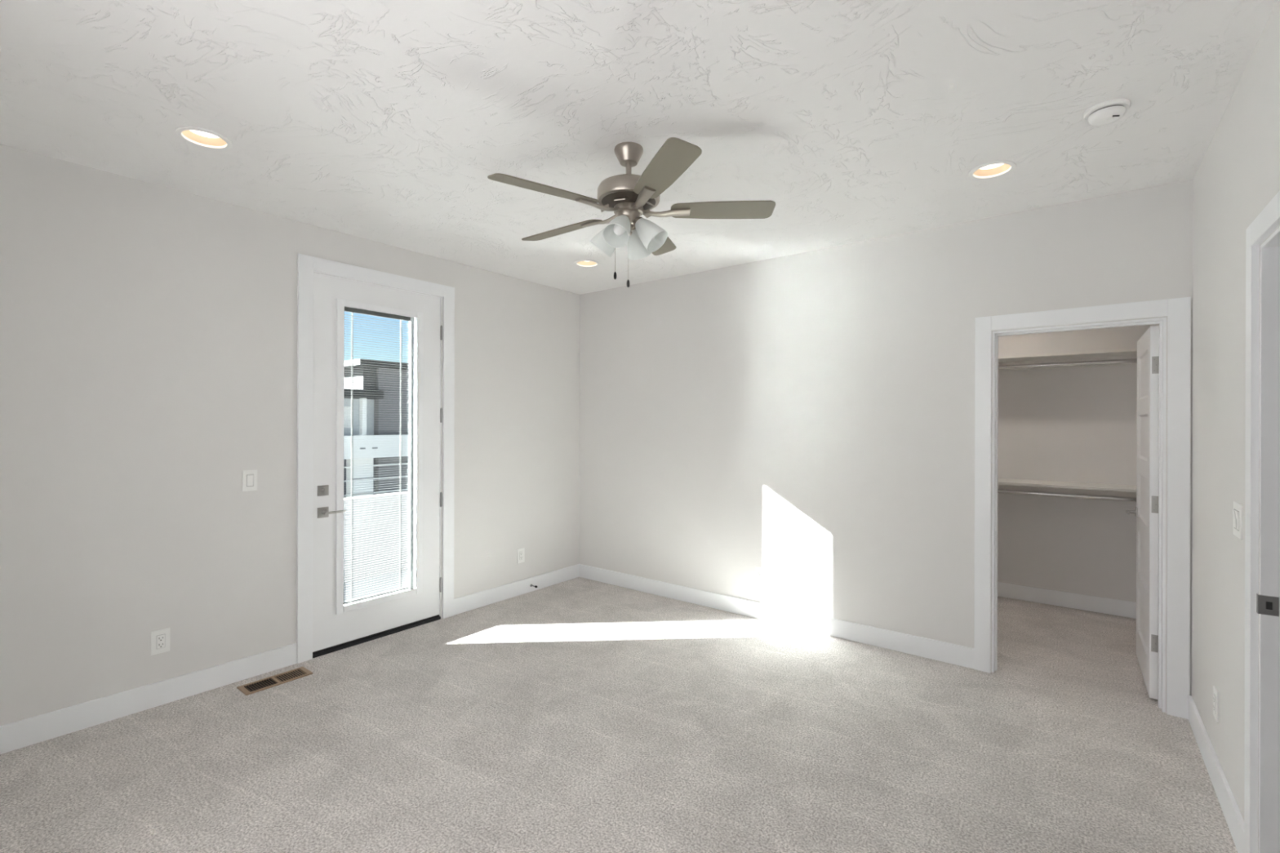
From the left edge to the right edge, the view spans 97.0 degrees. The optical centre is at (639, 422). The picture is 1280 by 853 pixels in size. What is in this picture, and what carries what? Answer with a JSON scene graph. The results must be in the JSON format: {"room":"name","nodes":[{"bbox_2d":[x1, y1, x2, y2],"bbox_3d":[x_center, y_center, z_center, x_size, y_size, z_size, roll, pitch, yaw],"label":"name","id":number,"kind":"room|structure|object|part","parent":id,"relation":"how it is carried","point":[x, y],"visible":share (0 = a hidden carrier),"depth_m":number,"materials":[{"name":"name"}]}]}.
{"room":"empty bedroom","nodes":[
{"label":"empty bedroom","id":0,"kind":"room"},
{"bbox_2d":[0,143,579,725],"bbox_3d":[-1.367,0.182,4.620,0.160,2.860,6.180,0,0,38],"label":"wall","id":1,"kind":"structure","parent":0,"point":[148,331],"depth_m":3.04,"materials":[{"name":"white paint"}]},
{"bbox_2d":[151,627,169,655],"bbox_3d":[-2.529,1.155,2.986,0.009,0.124,0.078,0,0,38],"label":"wall outlet","id":2,"kind":"object","parent":1,"relation":"attached to","point":[160,639],"visible":1,"depth_m":2.98,"materials":[{"name":"white plastic"}]},
{"bbox_2d":[156,634,164,648],"bbox_3d":[-2.527,1.155,2.984,0.003,0.068,0.034,0,0,38],"label":"receptacle","id":3,"kind":"object","parent":2,"relation":"attached to","point":[160,637],"depth_m":2.98,"materials":[{"name":"grey plastic"}]},
{"bbox_2d":[242,469,257,491],"bbox_3d":[-2.278,0.337,3.305,0.011,0.122,0.074,0,0,38],"label":"light switch","id":4,"kind":"object","parent":1,"relation":"attached to","point":[249,477],"visible":1,"depth_m":3.30,"materials":[{"name":"white plastic"}]},
{"bbox_2d":[0,564,579,754],"bbox_3d":[-1.853,1.428,3.855,0.014,0.124,4.140,0,0,38],"label":"baseboard","id":5,"kind":"structure","parent":1,"relation":"attached to","point":[20,734],"depth_m":3.03,"materials":[{"name":"white paint"}]},
{"bbox_2d":[296,253,454,663],"bbox_3d":[-1.781,0.222,3.940,0.019,2.537,1.108,0,0,38],"label":"trim","id":6,"kind":"structure","parent":1,"relation":"attached to","point":[307,265],"depth_m":3.56,"materials":[{"name":"white paint"}]},
{"bbox_2d":[312,271,442,658],"bbox_3d":[-1.833,0.278,3.974,0.214,2.465,0.928,0,0,38],"label":"door","id":7,"kind":"structure","parent":1,"relation":"in","point":[338,624],"depth_m":3.90,"materials":[{"name":"white paint"}]},
{"bbox_3d":[-2.035,0.576,3.631,0.009,0.066,0.066,0,0,38],"label":"lever handle","id":8,"kind":"part","parent":7,"relation":"part of","materials":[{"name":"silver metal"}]},
{"bbox_3d":[-1.978,0.576,3.656,0.052,0.024,0.132,0,0,38],"label":"lever","id":9,"kind":"part","parent":7,"relation":"part of","materials":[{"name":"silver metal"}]},
{"bbox_3d":[-1.934,0.219,3.801,0.015,1.962,0.004,0,0,38],"label":"ladder cord","id":10,"kind":"part","parent":7,"relation":"part of","materials":[{"name":"white fabric"}]},
{"bbox_3d":[-1.830,1.201,3.938,0.014,0.012,0.478,0,0,38],"label":"rail","id":11,"kind":"part","parent":7,"relation":"part of","materials":[{"name":"white plastic"}]},
{"bbox_3d":[-1.825,-0.756,3.938,0.016,0.028,0.478,0,0,38],"label":"head rail","id":12,"kind":"part","parent":7,"relation":"part of","materials":[{"name":"grey metal"}]},
{"bbox_3d":[-1.817,0.221,3.953,0.070,2.066,0.612,0,0,38],"label":"glass frame","id":13,"kind":"part","parent":7,"relation":"part of","materials":[{"name":"white paint"}]},
{"bbox_3d":[-1.827,0.222,3.961,0.003,1.987,0.530,0,0,38],"label":"glass pane","id":14,"kind":"part","parent":7,"relation":"part of","materials":[{"name":"clear glass"}]},
{"bbox_3d":[-1.723,0.220,4.074,0.015,1.962,0.004,0,0,38],"label":"ladder cord","id":15,"kind":"part","parent":7,"relation":"part of","materials":[{"name":"white fabric"}]},
{"bbox_3d":[-1.671,0.222,4.140,0.021,1.987,0.028,0,0,38],"label":"rail","id":16,"kind":"part","parent":7,"relation":"part of","materials":[{"name":"white paint"}]},
{"bbox_2d":[517,547,524,563],"bbox_3d":[-1.034,1.155,4.917,0.009,0.124,0.078,0,0,38],"label":"wall outlet","id":17,"kind":"object","parent":1,"relation":"attached to","point":[521,552],"visible":1,"depth_m":4.91,"materials":[{"name":"white plastic"}]},
{"bbox_2d":[343,491,408,583],"bbox_3d":[-2.568,1.143,4.625,1.740,0.800,6.600,0,0,38],"label":"wall","id":18,"kind":"structure","parent":0,"point":[370,499],"depth_m":5.67,"materials":[{"name":"grey paint"}]},
{"bbox_2d":[343,569,408,602],"bbox_3d":[-2.569,1.641,4.625,1.740,0.195,6.600,0,0,38],"label":"floor","id":19,"kind":"structure","parent":0,"point":[406,571],"depth_m":5.38,"materials":[{"name":"grey"}]},
{"bbox_2d":[0,577,1237,852],"bbox_3d":[0.387,1.557,3.259,4.287,0.120,5.940,0,0,38],"label":"floor","id":20,"kind":"structure","parent":0,"point":[579,714],"depth_m":2.59,"materials":[{"name":"carpet"}]},
{"bbox_2d":[236,666,313,695],"bbox_3d":[-2.101,1.486,3.266,0.144,0.006,0.342,0,0,38],"label":"floor vent","id":21,"kind":"object","parent":20,"relation":"in","point":[283,677],"visible":1,"depth_m":3.26,"materials":[{"name":"brown metal"}]},
{"bbox_2d":[0,0,1276,294],"bbox_3d":[0.965,-1.362,2.818,6.047,0.240,6.180,0,0,38],"label":"ceiling","id":22,"kind":"structure","parent":0,"point":[386,122],"depth_m":2.23,"materials":[{"name":"white paint"}]},
{"bbox_2d":[175,126,232,150],"bbox_3d":[-1.911,-1.297,2.483,0.198,0.106,0.198,0,0,38],"label":"recessed light","id":23,"kind":"object","parent":22,"relation":"in","point":[198,136],"visible":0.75,"depth_m":2.51,"materials":[{"name":"white plastic"}]},
{"bbox_2d":[573,259,599,266],"bbox_3d":[-0.414,-1.293,4.417,0.198,0.106,0.198,0,0,38],"label":"recessed light","id":24,"kind":"object","parent":22,"relation":"in","point":[582,263],"visible":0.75,"depth_m":4.47,"materials":[{"name":"white plastic"}]},
{"bbox_2d":[487,137,775,287],"bbox_3d":[-0.085,-0.924,2.591,1.225,0.642,1.269,0,0,38],"label":"ceiling fan","id":25,"kind":"object","parent":22,"relation":"hanging from","point":[630,196],"visible":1,"depth_m":2.50,"materials":[{"name":"silver metal"}]},
{"bbox_3d":[-0.383,-0.955,2.318,0.470,0.036,0.130,-1,0,-37],"label":"blade","id":26,"kind":"part","parent":25,"relation":"part of","materials":[{"name":"brown"}]},
{"bbox_3d":[-0.389,-0.955,2.812,0.470,0.036,0.130,-1,0,35],"label":"blade","id":27,"kind":"part","parent":25,"relation":"part of","materials":[{"name":"brown"}]},
{"bbox_3d":[-0.153,-0.843,2.610,0.151,0.154,0.118,0,0,22],"label":"lamp shade","id":28,"kind":"part","parent":25,"relation":"part of","materials":[{"name":"white glass"}]},
{"bbox_3d":[-0.092,-0.843,2.469,0.118,0.154,0.151,0,0,22],"label":"lamp shade","id":29,"kind":"part","parent":25,"relation":"part of","materials":[{"name":"white glass"}]},
{"bbox_3d":[-0.084,-0.865,2.489,0.054,0.087,0.083,0,0,22],"label":"bulb","id":30,"kind":"part","parent":25,"relation":"part of","materials":[{"name":"white glass"}]},
{"bbox_3d":[-0.012,-0.843,2.671,0.118,0.154,0.151,0,0,22],"label":"lamp shade","id":31,"kind":"part","parent":25,"relation":"part of","materials":[{"name":"white glass"}]},
{"bbox_3d":[0.049,-0.843,2.529,0.151,0.154,0.118,0,0,22],"label":"lamp shade","id":32,"kind":"part","parent":25,"relation":"part of","materials":[{"name":"white glass"}]},
{"bbox_3d":[0.078,-0.962,2.970,0.130,0.036,0.470,-1,0,17],"label":"blade","id":33,"kind":"part","parent":25,"relation":"part of","materials":[{"name":"brown wood"}]},
{"bbox_3d":[0.089,-0.963,2.172,0.130,0.036,0.470,-1,0,-19],"label":"blade","id":34,"kind":"part","parent":25,"relation":"part of","materials":[{"name":"brown"}]},
{"bbox_3d":[0.374,-0.968,2.575,0.470,0.036,0.130,-1,0,-1],"label":"blade","id":35,"kind":"part","parent":25,"relation":"part of","materials":[{"name":"brown"}]},
{"bbox_2d":[968,160,1016,179],"bbox_3d":[1.724,-1.287,2.773,0.198,0.106,0.198,0,0,38],"label":"recessed light","id":36,"kind":"object","parent":22,"relation":"in","point":[997,168],"visible":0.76,"depth_m":2.81,"materials":[{"name":"white plastic"}]},
{"bbox_2d":[1083,98,1130,125],"bbox_3d":[1.841,-1.214,2.234,0.144,0.051,0.144,0,0,38],"label":"smoke detector","id":37,"kind":"object","parent":22,"relation":"attached to","point":[1108,112],"visible":1,"depth_m":2.20,"materials":[{"name":"white plastic"}]},
{"bbox_2d":[578,179,1192,713],"bbox_3d":[1.144,0.129,4.231,4.287,2.740,0.120,0,0,38],"label":"wall","id":38,"kind":"structure","parent":0,"point":[806,419],"depth_m":3.98,"materials":[{"name":"white paint"}]},
{"bbox_2d":[579,564,974,669],"bbox_3d":[0.728,1.435,4.466,3.319,0.124,0.014,0,0,38],"label":"baseboard","id":39,"kind":"structure","parent":38,"relation":"attached to","point":[947,652],"depth_m":4.12,"materials":[{"name":"white paint"}]},
{"bbox_2d":[991,317,1166,712],"bbox_3d":[2.457,0.477,3.214,0.769,2.050,0.120,0,0,38],"label":"trim","id":40,"kind":"structure","parent":38,"relation":"attached to","point":[1162,322],"depth_m":3.00,"materials":[{"name":"white paint"}]},
{"bbox_2d":[973,297,1191,719],"bbox_3d":[2.415,0.432,3.159,0.946,2.141,0.019,0,0,38],"label":"trim","id":41,"kind":"structure","parent":38,"relation":"attached to","point":[1177,311],"depth_m":2.91,"materials":[{"name":"white paint"}]},
{"bbox_2d":[1125,325,1159,699],"bbox_3d":[2.977,0.485,3.358,0.094,2.014,0.746,0,0,36],"label":"door","id":42,"kind":"structure","parent":38,"relation":"in","point":[1146,511],"depth_m":3.14,"materials":[{"name":"white paint"}]},
{"bbox_3d":[3.122,0.569,3.589,0.056,0.060,0.138,0,0,37],"label":"handle","id":43,"kind":"part","parent":42,"relation":"part of","materials":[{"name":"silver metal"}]},
{"bbox_3d":[2.996,1.174,3.349,0.015,0.265,0.511,0,0,37],"label":"panel","id":44,"kind":"part","parent":42,"relation":"part of","materials":[{"name":"white paint"}]},
{"bbox_3d":[3.000,-0.278,3.349,0.015,0.265,0.511,0,0,37],"label":"panel","id":45,"kind":"part","parent":42,"relation":"part of","materials":[{"name":"white paint"}]},
{"bbox_3d":[2.999,0.085,3.349,0.015,0.265,0.511,0,0,37],"label":"panel","id":46,"kind":"part","parent":42,"relation":"part of","materials":[{"name":"white paint"}]},
{"bbox_3d":[2.998,0.448,3.349,0.015,0.265,0.511,0,0,37],"label":"panel","id":47,"kind":"part","parent":42,"relation":"part of","materials":[{"name":"white paint"}]},
{"bbox_3d":[2.997,0.811,3.349,0.015,0.265,0.511,0,0,37],"label":"panel","id":48,"kind":"part","parent":42,"relation":"part of","materials":[{"name":"white paint"}]},
{"bbox_3d":[2.998,0.485,3.349,0.035,2.014,0.735,0,0,37],"label":"frame","id":49,"kind":"part","parent":42,"relation":"part of","materials":[{"name":"white paint"}]},
{"bbox_3d":[0.919,1.168,4.322,0.078,0.124,0.009,0,0,38],"label":"wall outlet","id":50,"kind":"object","parent":38,"relation":"attached to","visible":0},
{"bbox_2d":[758,571,762,580],"bbox_3d":[0.917,1.168,4.320,0.034,0.068,0.003,0,0,38],"label":"receptacle","id":51,"kind":"object","parent":50,"relation":"attached to","point":[760,573],"depth_m":4.32,"materials":[{"name":"grey plastic"}]},
{"bbox_2d":[997,582,1136,618],"bbox_3d":[2.601,1.441,4.239,1.987,0.124,1.680,0,0,38],"label":"baseboard","id":52,"kind":"structure","parent":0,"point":[1055,597],"depth_m":4.60,"materials":[{"name":"white paint"}]},
{"bbox_2d":[997,324,1154,602],"bbox_3d":[2.246,0.192,5.655,4.287,2.860,0.120,0,0,38],"label":"wall","id":53,"kind":"structure","parent":0,"point":[1069,424],"depth_m":4.61,"materials":[{"name":"white paint"}]},
{"bbox_2d":[997,478,1136,497],"bbox_3d":[3.010,0.527,4.764,1.985,0.090,0.351,0,0,38],"label":"closet shelf","id":54,"kind":"object","parent":53,"relation":"attached to","point":[1112,490],"visible":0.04,"depth_m":4.49,"materials":[{"name":"white paint"}]},
{"bbox_2d":[997,488,1136,502],"bbox_3d":[2.943,0.564,4.678,1.943,0.060,0.060,0,0,38],"label":"closet rod","id":55,"kind":"object","parent":54,"relation":"attached to","point":[999,491],"visible":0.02,"depth_m":4.37,"materials":[{"name":"silver metal"}]},
{"bbox_2d":[998,348,1137,370],"bbox_3d":[3.012,-0.495,4.764,1.985,0.090,0.351,0,0,38],"label":"closet shelf","id":56,"kind":"object","parent":53,"relation":"attached to","point":[1127,353],"visible":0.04,"depth_m":4.49,"materials":[{"name":"white paint"}]},
{"bbox_2d":[998,358,1137,369],"bbox_3d":[2.946,-0.456,4.678,1.943,0.060,0.060,0,0,38],"label":"closet rod","id":57,"kind":"object","parent":56,"relation":"attached to","point":[1131,360],"visible":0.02,"depth_m":4.37,"materials":[{"name":"silver metal"}]},
{"bbox_2d":[1154,0,1279,852],"bbox_3d":[2.133,0.191,1.910,0.120,2.860,6.180,0,0,38],"label":"wall","id":58,"kind":"structure","parent":0,"point":[1237,175],"depth_m":2.21,"materials":[{"name":"white paint"}]},
{"bbox_2d":[1213,685,1218,723],"bbox_3d":[2.389,1.167,2.349,0.009,0.124,0.078,0,0,38],"label":"wall outlet","id":59,"kind":"object","parent":58,"relation":"attached to","point":[1215,694],"visible":1,"depth_m":2.33,"materials":[{"name":"white plastic"}]},
{"bbox_2d":[1213,693,1215,713],"bbox_3d":[2.386,1.167,2.350,0.003,0.068,0.034,0,0,38],"label":"receptacle","id":60,"kind":"object","parent":59,"relation":"attached to","point":[1214,695],"depth_m":2.35,"materials":[{"name":"grey plastic"}]},
{"bbox_2d":[1188,695,1244,852],"bbox_3d":[1.520,1.438,1.232,0.014,0.124,4.121,0,0,38],"label":"baseboard","id":61,"kind":"structure","parent":58,"relation":"attached to","point":[1234,820],"depth_m":2.25,"materials":[{"name":"white paint"}]},
{"bbox_2d":[1232,501,1242,539],"bbox_3d":[2.147,0.349,2.035,0.011,0.122,0.120,0,0,38],"label":"light switch","id":62,"kind":"object","parent":58,"relation":"attached to","point":[1237,508],"visible":1,"depth_m":2.01,"materials":[{"name":"white plastic"}]},
{"bbox_2d":[1244,190,1279,852],"bbox_3d":[1.717,0.429,1.487,0.019,2.143,0.973,0,0,38],"label":"trim","id":63,"kind":"structure","parent":58,"relation":"attached to","point":[1268,220],"depth_m":1.82,"materials":[{"name":"white paint"}]},
{"bbox_2d":[1256,226,1279,852],"bbox_3d":[1.771,0.468,1.448,0.126,2.065,0.817,0,0,38],"label":"trim","id":64,"kind":"structure","parent":58,"relation":"attached to","point":[1268,602],"depth_m":1.78,"materials":[{"name":"white paint"}]},
{"bbox_3d":[1.984,0.576,1.788,0.046,0.060,0.018,0,0,38],"label":"strike plate","id":65,"kind":"part","parent":64,"relation":"part of","materials":[{"name":"silver metal"}]},
{"label":"outside","id":66,"kind":"structure","parent":0,"visible":0},
{"bbox_3d":[-18.199,4.895,31.770,180.000,0.300,180.000,0,0,38],"label":"ground","id":67,"kind":"structure","parent":66,"visible":0},
{"bbox_2d":[343,358,408,497],"bbox_3d":[-7.218,0.430,19.267,25.855,8.690,19.140,0,0,38],"label":"neighboring house","id":68,"kind":"structure","parent":67,"relation":"on","point":[359,424],"depth_m":24.78,"materials":[{"name":"grey"}]},
{"bbox_3d":[-12.901,2.745,22.777,0.060,1.830,2.460,0,0,38],"label":"garage rail","id":69,"kind":"part","parent":68,"relation":"part of","materials":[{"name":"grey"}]},
{"bbox_3d":[-10.433,2.752,25.964,0.060,1.830,3.680,0,0,38],"label":"garage rail","id":70,"kind":"part","parent":68,"relation":"part of","materials":[{"name":"grey"}]}
]}

